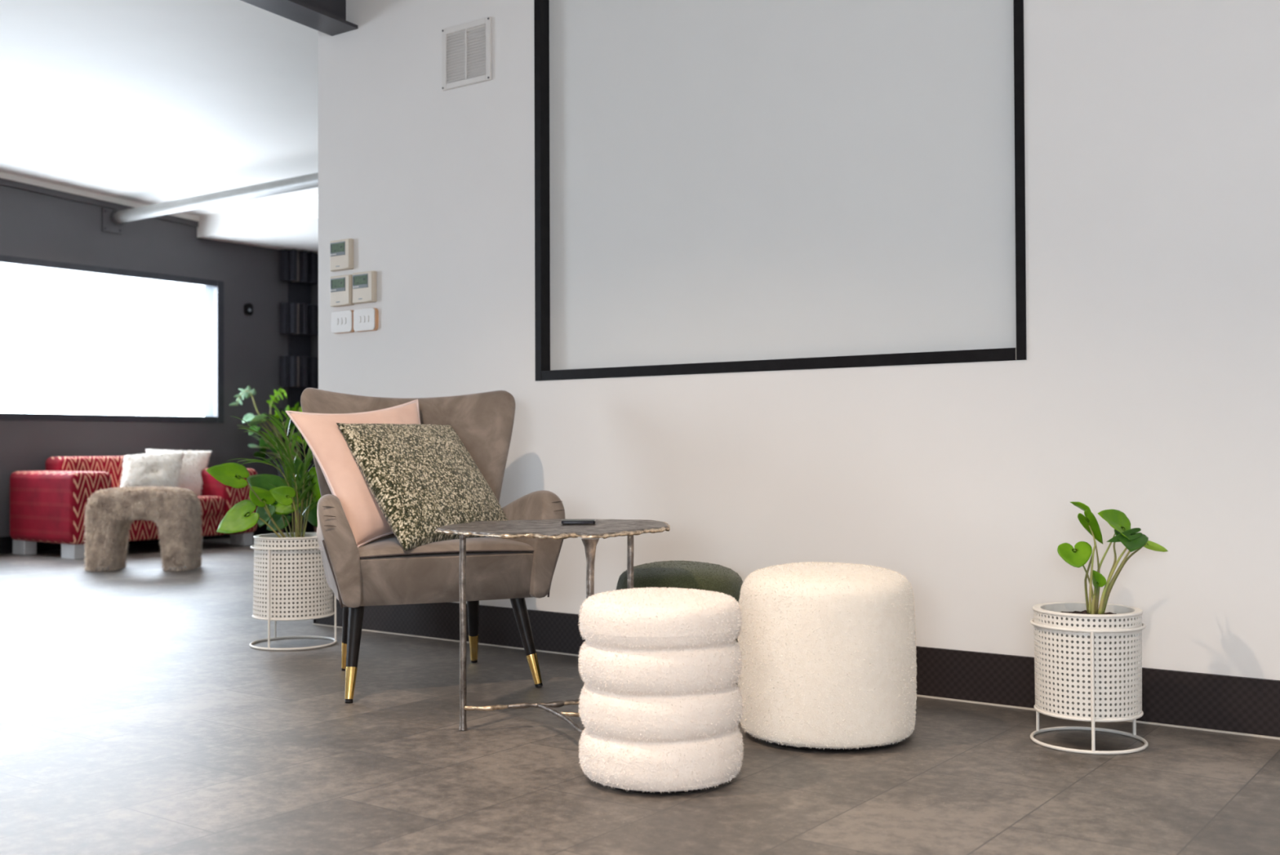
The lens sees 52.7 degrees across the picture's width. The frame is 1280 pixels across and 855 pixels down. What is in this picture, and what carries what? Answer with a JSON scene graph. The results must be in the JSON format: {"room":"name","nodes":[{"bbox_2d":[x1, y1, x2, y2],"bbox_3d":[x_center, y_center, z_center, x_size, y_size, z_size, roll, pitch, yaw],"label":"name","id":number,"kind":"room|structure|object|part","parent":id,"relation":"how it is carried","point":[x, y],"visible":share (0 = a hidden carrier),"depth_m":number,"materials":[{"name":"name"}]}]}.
{"room":"lounge","nodes":[
{"label":"lounge","id":0,"kind":"room"},
{"bbox_2d":[0,184,311,536],"bbox_3d":[-6.440,-0.782,6.714,0.200,3.300,12.050,-1,-1,36],"label":"wall","id":1,"kind":"structure","parent":0,"point":[33,225],"depth_m":10.20,"materials":[{"name":"grey paint"}]},
{"bbox_2d":[0,177,198,226],"bbox_3d":[-6.686,-1.968,6.216,0.018,0.602,10.535,-1,-1,36],"label":"trim","id":2,"kind":"structure","parent":1,"relation":"attached to","point":[5,182],"depth_m":9.64,"materials":[{"name":"grey paint"}]},
{"bbox_2d":[0,171,199,221],"bbox_3d":[-6.681,-2.016,6.213,0.030,0.608,10.535,-1,-1,36],"label":"trim","id":3,"kind":"structure","parent":1,"relation":"attached to","point":[4,175],"depth_m":9.63,"materials":[{"name":"white paint"}]},
{"bbox_2d":[0,254,223,422],"bbox_3d":[-4.507,-0.636,9.350,0.196,1.168,3.390,-1,-1,36],"label":"window","id":4,"kind":"structure","parent":1,"relation":"in","point":[214,289],"depth_m":10.42,"materials":[{"name":"grey glass"}]},
{"bbox_2d":[0,520,314,553],"bbox_3d":[-4.702,0.784,5.461,4.050,0.120,11.700,-1,-1,36],"label":"baseboard","id":5,"kind":"structure","parent":1,"relation":"attached to","point":[6,542],"depth_m":9.99,"materials":[{"name":"black metal"}]},
{"bbox_2d":[102,172,318,234],"bbox_3d":[-1.424,-1.611,7.968,6.450,0.180,0.171,-1,-1,36],"label":"ceiling pipe","id":6,"kind":"object","parent":1,"relation":"attached to","point":[113,220],"visible":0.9,"depth_m":9.17,"materials":[{"name":"white metal"}]},
{"bbox_2d":[244,302,253,315],"bbox_3d":[-3.284,-0.990,10.849,0.036,0.102,0.070,-1,-1,36],"label":"wall sensor","id":7,"kind":"object","parent":1,"relation":"attached to","point":[248,308],"visible":1,"depth_m":10.83,"materials":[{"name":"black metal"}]},
{"bbox_2d":[288,282,311,521],"bbox_3d":[-2.970,-0.354,11.280,0.020,2.340,0.232,-1,-1,36],"label":"board","id":8,"kind":"object","parent":1,"relation":"attached to","point":[299,293],"visible":0.21,"depth_m":11.26,"materials":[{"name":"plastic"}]},
{"bbox_2d":[279,408,303,439],"bbox_3d":[-2.934,-0.026,11.184,0.145,0.267,0.339,-1,-1,36],"label":"block","id":9,"kind":"object","parent":8,"relation":"attached to","point":[295,430],"visible":0.09,"depth_m":11.07,"materials":[{"name":"plastic"}]},
{"bbox_2d":[279,249,317,284],"bbox_3d":[-2.939,-1.391,11.203,0.145,0.267,0.339,-1,-1,36],"label":"block","id":10,"kind":"object","parent":8,"relation":"attached to","point":[295,266],"visible":1,"depth_m":11.15,"materials":[{"name":"plastic"}]},
{"bbox_2d":[279,302,317,336],"bbox_3d":[-2.938,-0.937,11.196,0.145,0.267,0.339,-1,-1,36],"label":"block","id":11,"kind":"object","parent":8,"relation":"attached to","point":[295,318],"visible":1,"depth_m":11.14,"materials":[{"name":"plastic"}]},
{"bbox_2d":[279,355,317,387],"bbox_3d":[-2.936,-0.481,11.190,0.145,0.267,0.339,-1,-1,36],"label":"block","id":12,"kind":"object","parent":8,"relation":"attached to","point":[295,371],"visible":0.97,"depth_m":11.13,"materials":[{"name":"plastic"}]},
{"bbox_3d":[-2.984,-0.480,11.225,0.025,0.267,0.339,-1,-1,36],"label":"plate","id":13,"kind":"part","parent":12,"relation":"part of","materials":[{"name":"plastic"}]},
{"bbox_2d":[0,0,318,253],"bbox_3d":[-1.309,-2.177,2.958,13.150,1.054,12.200,-1,-1,36],"label":"ceiling","id":14,"kind":"structure","parent":0,"point":[175,100],"depth_m":7.43,"materials":[{"name":"white paint"}]},
{"bbox_2d":[240,0,358,35],"bbox_3d":[-3.534,-2.031,2.237,0.161,0.703,7.817,-1,-1,36],"label":"roof beam","id":15,"kind":"structure","parent":14,"relation":"attached to","point":[328,17],"depth_m":5.25,"materials":[{"name":"grey metal"}]},
{"bbox_2d":[311,253,318,464],"bbox_3d":[2.176,-0.653,7.795,12.850,3.000,0.150,-1,-1,36],"label":"wall","id":16,"kind":"structure","parent":0,"point":[314,287],"depth_m":11.37,"materials":[{"name":"grey paint"}]},
{"bbox_2d":[0,531,1279,854],"bbox_3d":[-1.297,0.845,2.916,13.150,0.100,12.200,-1,-1,36],"label":"floor","id":17,"kind":"structure","parent":0,"point":[140,714],"depth_m":3.02,"materials":[{"name":"tile"}]},
{"bbox_2d":[9,455,257,559],"bbox_3d":[-3.683,0.552,9.492,0.855,0.685,1.510,-1,-1,36],"label":"sofa","id":18,"kind":"object","parent":17,"relation":"on","point":[47,505],"visible":0.52,"depth_m":9.01,"materials":[{"name":"fabric"}]},
{"bbox_3d":[-4.347,0.843,9.131,0.160,0.100,0.090,-1,-1,36],"label":"leg","id":19,"kind":"part","parent":18,"relation":"part of","materials":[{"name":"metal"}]},
{"bbox_3d":[-4.041,0.550,9.004,0.850,0.490,0.300,-1,-1,36],"label":"armrest","id":20,"kind":"part","parent":18,"relation":"part of","materials":[{"name":"fabric"}]},
{"bbox_3d":[-3.838,0.836,8.760,0.160,0.100,0.090,-1,-1,36],"label":"leg","id":21,"kind":"part","parent":18,"relation":"part of","materials":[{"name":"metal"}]},
{"bbox_3d":[-3.923,0.496,9.668,0.260,0.565,0.990,-1,-1,36],"label":"backrest","id":22,"kind":"part","parent":18,"relation":"part of","materials":[{"name":"fabric"}]},
{"bbox_2d":[118,449,184,487],"bbox_3d":[-3.504,0.335,9.305,0.258,0.339,0.672,-1,-1,34],"label":"cushion","id":23,"kind":"object","parent":18,"relation":"on","point":[147,469],"visible":0.8,"depth_m":9.26,"materials":[{"name":"white fabric"}]},
{"bbox_3d":[-3.652,0.722,9.467,0.730,0.155,0.930,-1,-1,36],"label":"seat","id":24,"kind":"part","parent":18,"relation":"part of","materials":[{"name":"fabric"}]},
{"bbox_2d":[145,448,211,495],"bbox_3d":[-3.447,0.343,9.717,0.256,0.376,0.649,-1,-1,36],"label":"cushion","id":25,"kind":"object","parent":18,"relation":"on","point":[194,461],"visible":0.44,"depth_m":9.74,"materials":[{"name":"white fabric"}]},
{"bbox_2d":[135,495,224,519],"bbox_3d":[-3.602,0.584,9.432,0.655,0.150,0.906,-1,-1,36],"label":"seat cushion","id":26,"kind":"object","parent":18,"relation":"on","point":[213,506],"depth_m":9.52,"materials":[{"name":"fabric"}]},
{"bbox_3d":[-3.328,0.560,9.982,0.850,0.490,0.300,-1,-1,36],"label":"armrest","id":27,"kind":"part","parent":18,"relation":"part of","materials":[{"name":"fabric"}]},
{"bbox_3d":[-3.037,0.847,9.859,0.160,0.100,0.090,-1,-1,36],"label":"leg","id":28,"kind":"part","parent":18,"relation":"part of","materials":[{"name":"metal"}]},
{"bbox_2d":[83,485,203,571],"bbox_3d":[-3.057,0.626,7.968,0.666,0.534,0.336,0,-1,-1],"label":"stool","id":29,"kind":"object","parent":17,"relation":"on","point":[109,512],"visible":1,"depth_m":7.83,"materials":[{"name":"brown fabric"}]},
{"bbox_2d":[205,404,337,650],"bbox_3d":[-1.390,0.366,4.901,0.485,0.914,0.320,0,-1,-14],"label":"potted plant","id":30,"kind":"object","parent":17,"relation":"on","point":[290,583],"visible":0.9,"depth_m":4.83,"materials":[{"name":"green plant"}]},
{"bbox_3d":[-1.421,0.311,4.890,0.102,0.250,0.154,-1,-1,36],"label":"stem","id":31,"kind":"part","parent":30,"relation":"part of","materials":[{"name":"green plant"}]},
{"bbox_3d":[-1.368,0.633,4.769,0.009,0.368,0.010,-1,-1,36],"label":"stand leg","id":32,"kind":"part","parent":30,"relation":"part of","materials":[{"name":"white metal"}]},
{"bbox_3d":[-1.411,0.380,4.883,0.140,0.113,0.011,0,-1,-36],"label":"stem","id":33,"kind":"part","parent":30,"relation":"part of","materials":[{"name":"green plant"}]},
{"bbox_3d":[-1.419,0.636,5.032,0.009,0.368,0.011,0,-1,-41],"label":"stand leg","id":34,"kind":"part","parent":30,"relation":"part of","materials":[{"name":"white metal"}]},
{"bbox_3d":[-1.363,0.343,4.958,0.073,0.189,0.008,-1,-1,32],"label":"stem","id":35,"kind":"part","parent":30,"relation":"part of","materials":[{"name":"green plant"}]},
{"bbox_3d":[-1.372,0.374,4.939,0.100,0.125,0.006,0,-1,-2],"label":"stem","id":36,"kind":"part","parent":30,"relation":"part of","materials":[{"name":"green plant"}]},
{"bbox_3d":[-1.318,0.561,4.916,0.296,0.291,0.296,-1,-1,36],"label":"perforated pot","id":37,"kind":"part","parent":30,"relation":"part of","materials":[{"name":"white metal"}]},
{"bbox_3d":[-1.301,0.345,4.860,0.013,0.175,0.088,0,-1,6],"label":"stem","id":38,"kind":"part","parent":30,"relation":"part of","materials":[{"name":"green plant"}]},
{"bbox_3d":[-1.285,0.315,4.968,0.038,0.245,0.006,0,-1,-28],"label":"stem","id":39,"kind":"part","parent":30,"relation":"part of","materials":[{"name":"green plant"}]},
{"bbox_3d":[-1.166,0.634,4.945,0.011,0.368,0.009,0,-1,-11],"label":"stand leg","id":40,"kind":"part","parent":30,"relation":"part of","materials":[{"name":"white metal"}]},
{"bbox_2d":[229,385,316,533],"bbox_3d":[-3.000,0.281,10.621,0.746,1.255,0.350,0,-1,2],"label":"plant","id":41,"kind":"object","parent":17,"relation":"on","point":[264,445],"visible":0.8,"depth_m":10.62,"materials":[{"name":"green plant"}]},
{"bbox_3d":[-3.058,0.023,10.618,0.424,0.658,0.317,-1,-1,36],"label":"stem","id":42,"kind":"part","parent":41,"relation":"part of","materials":[{"name":"green plant"}]},
{"bbox_3d":[-2.973,0.172,10.617,0.288,0.362,0.215,-1,-1,36],"label":"stem","id":43,"kind":"part","parent":41,"relation":"part of","materials":[{"name":"green plant"}]},
{"bbox_3d":[-2.913,0.141,10.550,0.222,0.416,0.267,-1,-1,36],"label":"stem","id":44,"kind":"part","parent":41,"relation":"part of","materials":[{"name":"green plant"}]},
{"bbox_3d":[-2.933,0.129,10.576,0.254,0.441,0.152,-1,-1,36],"label":"stem","id":45,"kind":"part","parent":41,"relation":"part of","materials":[{"name":"green plant"}]},
{"bbox_3d":[-2.925,0.028,10.644,0.239,0.647,0.119,-1,-1,36],"label":"stem","id":46,"kind":"part","parent":41,"relation":"part of","materials":[{"name":"green plant"}]},
{"bbox_3d":[-2.801,0.457,10.614,0.350,0.300,0.350,-1,-1,36],"label":"pot","id":47,"kind":"part","parent":41,"relation":"part of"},
{"bbox_2d":[300,387,565,702],"bbox_3d":[-0.698,0.339,4.192,0.762,0.948,0.646,0,-1,-23],"label":"armchair","id":48,"kind":"object","parent":17,"relation":"on","point":[379,571],"visible":0.62,"depth_m":4.00,"materials":[{"name":"beige fabric"}]},
{"bbox_3d":[-0.962,0.367,4.034,0.121,0.330,0.558,0,-1,-19],"label":"armrest","id":49,"kind":"part","parent":48,"relation":"part of","materials":[{"name":"beige fabric"}]},
{"bbox_3d":[-0.964,0.621,4.289,0.046,0.198,0.088,0,-1,-28],"label":"leg","id":50,"kind":"part","parent":48,"relation":"part of","materials":[{"name":"black wood"}]},
{"bbox_2d":[285,399,420,547],"bbox_3d":[-0.842,0.137,4.164,0.301,0.473,0.502,-1,-1,36],"label":"cushion","id":51,"kind":"object","parent":48,"relation":"on","point":[344,479],"visible":0.44,"depth_m":4.02,"materials":[{"name":"fabric"}]},
{"bbox_3d":[-0.850,0.614,3.845,0.046,0.200,0.095,0,-1,8],"label":"leg","id":52,"kind":"part","parent":48,"relation":"part of","materials":[{"name":"black wood"}]},
{"bbox_3d":[-0.774,0.190,4.373,0.733,0.644,0.257,0,-1,-23],"label":"backrest","id":53,"kind":"part","parent":48,"relation":"part of","materials":[{"name":"beige fabric"}]},
{"bbox_2d":[336,422,507,550],"bbox_3d":[-0.688,0.177,4.148,0.359,0.384,0.525,-1,-1,36],"label":"cushion","id":54,"kind":"object","parent":48,"relation":"on","point":[423,478],"visible":0.94,"depth_m":4.06,"materials":[{"name":"multicoloured fabric"}]},
{"bbox_2d":[316,534,533,556],"bbox_3d":[-0.667,0.370,4.119,0.636,0.042,0.488,0,-1,-23],"label":"seat cushion","id":55,"kind":"object","parent":48,"relation":"on","point":[388,545],"depth_m":3.93,"materials":[{"name":"beige fabric"}]},
{"bbox_3d":[-0.679,0.463,4.147,0.680,0.146,0.551,0,-1,-23],"label":"seat","id":56,"kind":"part","parent":48,"relation":"part of","materials":[{"name":"beige fabric"}]},
{"bbox_3d":[-0.575,0.621,4.438,0.046,0.197,0.081,0,-1,-10],"label":"leg","id":57,"kind":"part","parent":48,"relation":"part of","materials":[{"name":"black wood"}]},
{"bbox_3d":[-0.369,0.615,4.049,0.095,0.200,0.047,-1,-1,36],"label":"leg","id":58,"kind":"part","parent":48,"relation":"part of","materials":[{"name":"black wood"}]},
{"bbox_3d":[-0.400,0.368,4.271,0.121,0.330,0.558,0,-1,-27],"label":"armrest","id":59,"kind":"part","parent":48,"relation":"part of","materials":[{"name":"beige fabric"}]},
{"bbox_2d":[435,518,670,733],"bbox_3d":[-0.209,0.533,3.561,0.700,0.529,0.681,-1,-1,36],"label":"side table","id":60,"kind":"object","parent":17,"relation":"on","point":[590,534],"visible":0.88,"depth_m":3.41,"materials":[{"name":"metal"}]},
{"bbox_3d":[-0.468,0.536,3.414,0.022,0.522,0.021,-1,-1,36],"label":"leg","id":61,"kind":"part","parent":60,"relation":"part of","materials":[{"name":"metal"}]},
{"bbox_2d":[560,519,595,524],"bbox_3d":[-0.171,0.262,3.608,0.094,0.009,0.072,0,-1,0],"label":"phone","id":62,"kind":"object","parent":60,"relation":"on","point":[563,521],"visible":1,"depth_m":3.57,"materials":[{"name":"black glass"}]},
{"bbox_3d":[-0.171,0.258,3.608,0.088,0.001,0.066,0,-1,0],"label":"screen glass","id":63,"kind":"part","parent":62,"relation":"part of","materials":[{"name":"grey glass"}]},
{"bbox_3d":[-0.119,0.530,3.128,0.045,0.522,0.044,-1,-1,36],"label":"leg","id":64,"kind":"part","parent":60,"relation":"part of","materials":[{"name":"metal"}]},
{"bbox_3d":[-0.025,0.536,3.555,0.023,0.522,0.022,-1,-1,36],"label":"leg","id":65,"kind":"part","parent":60,"relation":"part of","materials":[{"name":"metal"}]},
{"bbox_2d":[577,586,744,793],"bbox_3d":[0.047,0.578,2.926,0.377,0.422,0.376,0,-1,5],"label":"ottoman","id":66,"kind":"object","parent":17,"relation":"on","point":[660,710],"visible":1,"depth_m":2.77,"materials":[{"name":"beige fabric"}]},
{"bbox_2d":[615,560,742,686],"bbox_3d":[0.124,0.608,3.981,0.416,0.389,0.417,-1,-1,30],"label":"ottoman","id":67,"kind":"object","parent":17,"relation":"on","point":[684,574],"visible":0.25,"depth_m":3.85,"materials":[{"name":"green fabric"}]},
{"bbox_2d":[737,561,917,751],"bbox_3d":[0.481,0.572,3.343,0.463,0.442,0.462,-1,-1,36],"label":"round ottoman","id":68,"kind":"object","parent":17,"relation":"on","point":[828,650],"visible":0.95,"depth_m":3.15,"materials":[{"name":"beige fabric"}]},
{"bbox_2d":[1030,501,1168,754],"bbox_3d":[1.145,0.488,3.246,0.322,0.603,0.280,-1,-1,26],"label":"potted plant","id":69,"kind":"object","parent":17,"relation":"on","point":[1088,655],"visible":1,"depth_m":3.17,"materials":[{"name":"green plant"}]},
{"bbox_3d":[1.030,0.641,3.347,0.011,0.292,0.008,-1,-1,36],"label":"stand leg","id":70,"kind":"part","parent":69,"relation":"part of","materials":[{"name":"white metal"}]},
{"bbox_3d":[1.121,0.388,3.256,0.042,0.165,0.035,-1,-1,36],"label":"stem","id":71,"kind":"part","parent":69,"relation":"part of","materials":[{"name":"green plant"}]},
{"bbox_3d":[1.126,0.584,3.254,0.258,0.244,0.258,-1,-1,36],"label":"perforated pot","id":72,"kind":"part","parent":69,"relation":"part of","materials":[{"name":"white metal"}]},
{"bbox_3d":[1.136,0.342,3.270,0.028,0.257,0.023,0,-1,-15],"label":"stem","id":73,"kind":"part","parent":69,"relation":"part of","materials":[{"name":"green plant"}]},
{"bbox_3d":[1.134,0.348,3.242,0.024,0.234,0.017,0,-1,7],"label":"stem","id":74,"kind":"part","parent":69,"relation":"part of","materials":[{"name":"green plant"}]},
{"bbox_3d":[1.140,0.447,3.256,0.012,0.049,0.011,0,-1,-31],"label":"stem","id":75,"kind":"part","parent":69,"relation":"part of","materials":[{"name":"green plant"}]},
{"bbox_3d":[1.094,0.638,3.122,0.009,0.292,0.010,-1,-1,36],"label":"stand leg","id":76,"kind":"part","parent":69,"relation":"part of","materials":[{"name":"white metal"}]},
{"bbox_3d":[1.154,0.381,3.264,0.015,0.183,0.016,0,-1,-6],"label":"stem","id":77,"kind":"part","parent":69,"relation":"part of","materials":[{"name":"green plant"}]},
{"bbox_3d":[1.176,0.370,3.271,0.054,0.209,0.017,-1,-1,36],"label":"stem","id":78,"kind":"part","parent":69,"relation":"part of","materials":[{"name":"green plant"}]},
{"bbox_3d":[1.182,0.368,3.255,0.064,0.206,0.009,0,-1,4],"label":"stem","id":79,"kind":"part","parent":69,"relation":"part of","materials":[{"name":"green plant"}]},
{"bbox_3d":[1.190,0.373,3.244,0.090,0.190,0.010,0,-1,-9],"label":"stem","id":80,"kind":"part","parent":69,"relation":"part of","materials":[{"name":"green plant"}]},
{"bbox_3d":[1.202,0.381,3.262,0.085,0.183,0.010,0,-1,8],"label":"stem","id":81,"kind":"part","parent":69,"relation":"part of","materials":[{"name":"green plant"}]},
{"bbox_3d":[1.222,0.383,3.268,0.112,0.182,0.009,0,-1,10],"label":"stem","id":82,"kind":"part","parent":69,"relation":"part of","materials":[{"name":"green plant"}]},
{"bbox_3d":[1.256,0.640,3.290,0.010,0.292,0.009,0,-1,-16],"label":"stand leg","id":83,"kind":"part","parent":69,"relation":"part of","materials":[{"name":"white metal"}]},
{"bbox_2d":[318,0,1279,679],"bbox_3d":[1.878,-0.608,3.200,7.920,2.788,0.140,-1,-1,36],"label":"wall","id":84,"kind":"structure","parent":0,"point":[1147,388],"depth_m":3.75,"materials":[{"name":"white paint"}]},
{"bbox_2d":[329,238,353,271],"bbox_3d":[-1.241,-0.717,5.372,0.127,0.126,0.028,-1,-1,36],"label":"thermostat","id":85,"kind":"object","parent":84,"relation":"attached to","point":[341,251],"visible":1,"depth_m":5.36,"materials":[{"name":"beige plastic"}]},
{"bbox_2d":[329,274,354,306],"bbox_3d":[-1.240,-0.568,5.369,0.127,0.126,0.028,-1,-1,36],"label":"thermostat","id":86,"kind":"object","parent":84,"relation":"attached to","point":[341,286],"visible":1,"depth_m":5.36,"materials":[{"name":"beige plastic"}]},
{"bbox_2d":[331,309,355,333],"bbox_3d":[-1.233,-0.439,5.367,0.130,0.092,0.022,-1,-1,36],"label":"light switch","id":87,"kind":"object","parent":84,"relation":"attached to","point":[342,321],"visible":1,"depth_m":5.36,"materials":[{"name":"white plastic"}]},
{"bbox_2d":[352,270,377,303],"bbox_3d":[-1.129,-0.573,5.288,0.127,0.126,0.028,-1,-1,36],"label":"thermostat","id":88,"kind":"object","parent":84,"relation":"attached to","point":[364,283],"visible":1,"depth_m":5.27,"materials":[{"name":"beige plastic"}]},
{"bbox_2d":[353,307,378,331],"bbox_3d":[-1.122,-0.440,5.286,0.130,0.092,0.022,-1,-1,36],"label":"light switch","id":89,"kind":"object","parent":84,"relation":"attached to","point":[366,319],"visible":1,"depth_m":5.27,"materials":[{"name":"white plastic"}]},
{"bbox_2d":[441,16,492,90],"bbox_3d":[-0.667,-1.435,4.970,0.256,0.240,0.014,-1,-1,36],"label":"air vent","id":90,"kind":"object","parent":84,"relation":"in","point":[466,47],"visible":1,"depth_m":4.96,"materials":[{"name":"white plastic"}]},
{"bbox_2d":[533,0,1026,380],"bbox_3d":[0.374,-0.988,4.254,1.834,1.612,0.076,-1,-1,36],"label":"wall screen","id":91,"kind":"object","parent":84,"relation":"attached to","point":[722,186],"visible":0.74,"depth_m":4.21,"materials":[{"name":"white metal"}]},
{"bbox_3d":[-0.355,-0.977,4.785,0.030,1.612,0.076,-1,-1,36],"label":"frame","id":92,"kind":"part","parent":91,"relation":"part of","materials":[{"name":"black metal"}]},
{"bbox_3d":[0.378,-0.200,4.244,1.774,0.036,0.075,-1,-1,36],"label":"frame","id":93,"kind":"part","parent":91,"relation":"part of","materials":[{"name":"black metal"}]},
{"bbox_3d":[1.104,-0.998,3.722,0.028,1.611,0.076,-1,-1,36],"label":"frame","id":94,"kind":"part","parent":91,"relation":"part of","materials":[{"name":"black metal"}]},
{"bbox_2d":[312,622,1279,739],"bbox_3d":[1.827,0.783,3.116,7.935,0.004,0.008,-1,-1,36],"label":"trim","id":95,"kind":"structure","parent":84,"relation":"attached to","point":[917,695],"depth_m":3.73,"materials":[{"name":"beige"}]},
{"bbox_2d":[313,591,1279,737],"bbox_3d":[1.832,0.710,3.124,7.935,0.142,0.014,-1,-1,36],"label":"baseboard","id":96,"kind":"structure","parent":84,"relation":"attached to","point":[1237,704],"depth_m":3.73,"materials":[{"name":"black wood"}]}
]}

